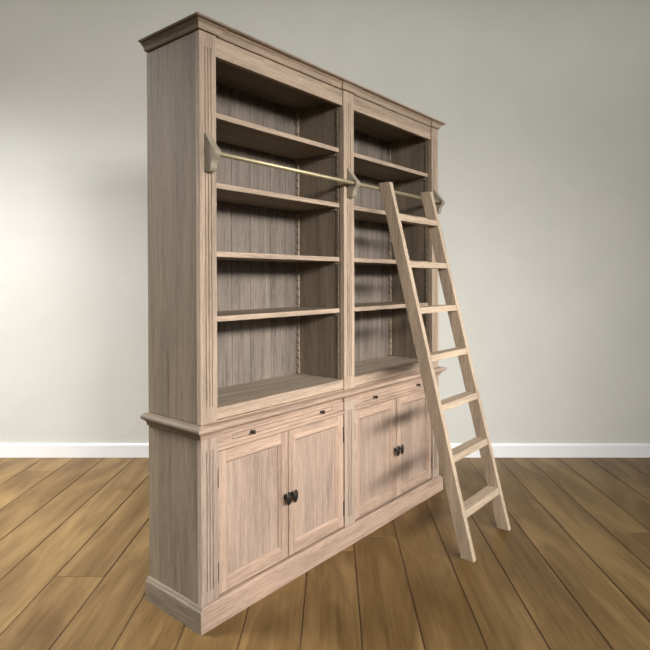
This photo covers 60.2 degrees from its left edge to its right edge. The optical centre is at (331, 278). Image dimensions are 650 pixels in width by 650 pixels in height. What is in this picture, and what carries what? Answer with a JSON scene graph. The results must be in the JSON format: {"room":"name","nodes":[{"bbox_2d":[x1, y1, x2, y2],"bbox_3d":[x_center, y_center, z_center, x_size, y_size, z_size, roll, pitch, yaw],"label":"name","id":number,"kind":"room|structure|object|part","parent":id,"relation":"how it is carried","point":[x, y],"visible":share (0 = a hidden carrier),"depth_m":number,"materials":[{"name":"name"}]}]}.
{"room":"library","nodes":[
{"label":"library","id":0,"kind":"room"},
{"bbox_2d":[0,0,649,442],"bbox_3d":[0.000,-0.740,4.325,14.000,4.220,0.150,0,0,0],"label":"wall","id":1,"kind":"structure","parent":0,"point":[544,105],"depth_m":4.25,"materials":[{"name":"paint"}]},
{"bbox_2d":[0,443,649,457],"bbox_3d":[0.000,1.298,4.242,14.000,0.104,0.016,0,0,0],"label":"baseboard","id":2,"kind":"structure","parent":1,"relation":"attached to","point":[7,450],"depth_m":4.23,"materials":[{"name":"white"}]},
{"bbox_2d":[0,458,649,649],"bbox_3d":[0.000,1.375,0.675,11.000,0.050,7.350,0,0,0],"label":"floor","id":3,"kind":"structure","parent":0,"point":[571,571],"depth_m":2.57,"materials":[{"name":"brown wood"}]},
{"bbox_2d":[138,12,446,634],"bbox_3d":[-0.025,0.177,2.954,0.419,2.346,1.951,0,0,39],"label":"bookcase","id":4,"kind":"object","parent":3,"relation":"on","point":[288,419],"visible":0.94,"depth_m":2.66,"materials":[{"name":"brown wood"}]},
{"bbox_3d":[-0.625,-0.195,2.293,0.332,1.512,0.088,0,0,39],"label":"panel","id":5,"kind":"part","parent":4,"relation":"part of","materials":[{"name":"brown wood"}]},
{"bbox_3d":[-0.620,0.940,2.298,0.332,0.644,0.082,0,0,39],"label":"panel","id":6,"kind":"part","parent":4,"relation":"part of","materials":[{"name":"brown wood"}]},
{"bbox_3d":[-0.336,0.967,2.379,0.004,0.470,0.315,0,0,39],"label":"door panel","id":7,"kind":"part","parent":4,"relation":"part of","materials":[{"name":"brown wood"}]},
{"bbox_3d":[-0.330,0.967,2.375,0.021,0.566,0.401,0,0,39],"label":"door","id":8,"kind":"part","parent":4,"relation":"part of","materials":[{"name":"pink wood"}]},
{"bbox_3d":[-0.454,-0.197,2.728,0.019,1.513,0.819,0,0,39],"label":"panel","id":9,"kind":"part","parent":4,"relation":"part of","materials":[{"name":"brown wood"}]},
{"bbox_3d":[-0.332,0.161,2.630,0.286,0.022,0.808,0,0,39],"label":"shelf","id":10,"kind":"part","parent":4,"relation":"part of","materials":[{"name":"brown wood"}]},
{"bbox_3d":[-0.333,-0.099,2.629,0.286,0.022,0.808,0,0,39],"label":"shelf","id":11,"kind":"part","parent":4,"relation":"part of","materials":[{"name":"brown wood"}]},
{"bbox_3d":[-0.334,-0.373,2.628,0.286,0.022,0.808,0,0,39],"label":"shelf","id":12,"kind":"part","parent":4,"relation":"part of","materials":[{"name":"brown wood"}]},
{"bbox_3d":[-0.335,-0.652,2.626,0.286,0.022,0.808,0,0,39],"label":"shelf","id":13,"kind":"part","parent":4,"relation":"part of","materials":[{"name":"brown wood"}]},
{"bbox_3d":[-0.330,0.520,2.631,0.297,0.020,0.810,0,0,39],"label":"shelf","id":14,"kind":"part","parent":4,"relation":"part of","materials":[{"name":"brown wood"}]},
{"bbox_3d":[-0.211,-0.913,2.523,0.024,0.078,0.810,0,0,39],"label":"header rail","id":15,"kind":"part","parent":4,"relation":"part of","materials":[{"name":"brown wood"}]},
{"bbox_3d":[-0.206,0.533,2.530,0.023,0.046,0.810,0,0,39],"label":"rail","id":16,"kind":"part","parent":4,"relation":"part of","materials":[{"name":"brown wood"}]},
{"bbox_3d":[-0.205,0.649,2.530,0.026,0.064,0.810,0,0,39],"label":"frieze rail","id":17,"kind":"part","parent":4,"relation":"part of","materials":[{"name":"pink wood"}]},
{"bbox_2d":[233,407,331,437],"bbox_3d":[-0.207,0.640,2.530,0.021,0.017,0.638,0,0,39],"label":"drawer","id":18,"kind":"object","parent":4,"relation":"on","point":[266,427],"depth_m":2.49,"materials":[{"name":"brown wood"}]},
{"bbox_3d":[-0.196,0.978,2.497,0.031,0.058,0.033,0,0,39],"label":"knob","id":19,"kind":"part","parent":4,"relation":"part of","materials":[{"name":"brown metal"}]},
{"bbox_3d":[-0.037,-0.972,2.958,0.396,0.048,1.942,0,0,39],"label":"crown moulding","id":20,"kind":"part","parent":4,"relation":"part of","materials":[{"name":"brown wood"}]},
{"bbox_3d":[-0.031,0.589,2.966,0.395,0.058,1.941,0,0,39],"label":"waist moulding","id":21,"kind":"part","parent":4,"relation":"part of","materials":[{"name":"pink wood"}]},
{"bbox_3d":[-0.169,0.978,2.530,0.031,0.058,0.033,0,0,39],"label":"knob","id":22,"kind":"part","parent":4,"relation":"part of","materials":[{"name":"brown metal"}]},
{"bbox_3d":[-0.080,0.967,2.690,0.004,0.470,0.315,0,0,39],"label":"door panel","id":23,"kind":"part","parent":4,"relation":"part of","materials":[{"name":"brown wood"}]},
{"bbox_3d":[-0.075,0.967,2.686,0.021,0.566,0.401,0,0,39],"label":"door","id":24,"kind":"part","parent":4,"relation":"part of","materials":[{"name":"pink wood"}]},
{"bbox_3d":[0.123,-0.482,2.839,0.019,0.019,1.776,0,0,39],"label":"ladder rail","id":25,"kind":"part","parent":4,"relation":"part of","materials":[{"name":"gold metal"}]},
{"bbox_3d":[0.234,-0.373,3.319,0.286,0.022,0.808,0,0,39],"label":"shelf","id":26,"kind":"part","parent":4,"relation":"part of","materials":[{"name":"brown wood"}]},
{"bbox_3d":[0.114,-0.197,3.420,0.019,1.513,0.819,0,0,39],"label":"panel","id":27,"kind":"part","parent":4,"relation":"part of","materials":[{"name":"brown wood"}]},
{"bbox_3d":[0.233,0.967,3.071,0.005,0.469,0.315,0,0,39],"label":"door panel","id":28,"kind":"part","parent":4,"relation":"part of","materials":[{"name":"brown wood"}]},
{"bbox_3d":[0.235,-0.099,3.321,0.286,0.022,0.808,0,0,39],"label":"shelf","id":29,"kind":"part","parent":4,"relation":"part of","materials":[{"name":"brown wood"}]},
{"bbox_3d":[0.238,0.967,3.066,0.021,0.566,0.401,0,0,39],"label":"door","id":30,"kind":"part","parent":4,"relation":"part of","materials":[{"name":"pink wood"}]},
{"bbox_3d":[0.238,0.520,3.323,0.297,0.020,0.810,0,0,39],"label":"shelf","id":31,"kind":"part","parent":4,"relation":"part of","materials":[{"name":"brown wood"}]},
{"bbox_3d":[0.362,0.533,3.222,0.023,0.046,0.810,0,0,39],"label":"rail","id":32,"kind":"part","parent":4,"relation":"part of","materials":[{"name":"brown wood"}]},
{"bbox_3d":[0.236,0.161,3.322,0.286,0.022,0.808,0,0,39],"label":"shelf","id":33,"kind":"part","parent":4,"relation":"part of","materials":[{"name":"brown wood"}]},
{"bbox_3d":[0.233,-0.652,3.318,0.286,0.022,0.808,0,0,39],"label":"shelf","id":34,"kind":"part","parent":4,"relation":"part of","materials":[{"name":"brown wood"}]},
{"bbox_3d":[0.363,0.649,3.221,0.026,0.064,0.810,0,0,39],"label":"frieze rail","id":35,"kind":"part","parent":4,"relation":"part of","materials":[{"name":"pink wood"}]},
{"bbox_3d":[0.357,-0.913,3.215,0.024,0.078,0.810,0,0,39],"label":"header rail","id":36,"kind":"part","parent":4,"relation":"part of","materials":[{"name":"brown wood"}]},
{"bbox_2d":[363,382,422,400],"bbox_3d":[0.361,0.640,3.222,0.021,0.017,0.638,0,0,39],"label":"drawer","id":37,"kind":"object","parent":4,"relation":"on","point":[379,395],"depth_m":3.19,"materials":[{"name":"brown wood"}]},
{"bbox_3d":[0.372,0.978,3.189,0.031,0.058,0.033,0,0,39],"label":"knob","id":38,"kind":"part","parent":4,"relation":"part of","materials":[{"name":"brown metal"}]},
{"bbox_3d":[0.399,0.978,3.222,0.031,0.058,0.033,0,0,39],"label":"knob","id":39,"kind":"part","parent":4,"relation":"part of","materials":[{"name":"brown metal"}]},
{"bbox_3d":[0.507,-0.195,3.671,0.332,1.512,0.088,0,0,39],"label":"panel","id":40,"kind":"part","parent":4,"relation":"part of","materials":[{"name":"brown wood"}]},
{"bbox_3d":[0.488,0.967,3.382,0.004,0.470,0.315,0,0,39],"label":"door panel","id":41,"kind":"part","parent":4,"relation":"part of","materials":[{"name":"brown wood"}]},
{"bbox_3d":[0.493,0.967,3.377,0.021,0.566,0.401,0,0,39],"label":"door","id":42,"kind":"part","parent":4,"relation":"part of","materials":[{"name":"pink wood"}]},
{"bbox_2d":[379,182,510,561],"bbox_3d":[0.610,0.419,3.005,0.532,1.862,0.480,0,0,39],"label":"library ladder","id":43,"kind":"object","parent":3,"relation":"on","point":[460,510],"visible":1,"depth_m":2.94,"materials":[{"name":"brown wood"}]}
]}

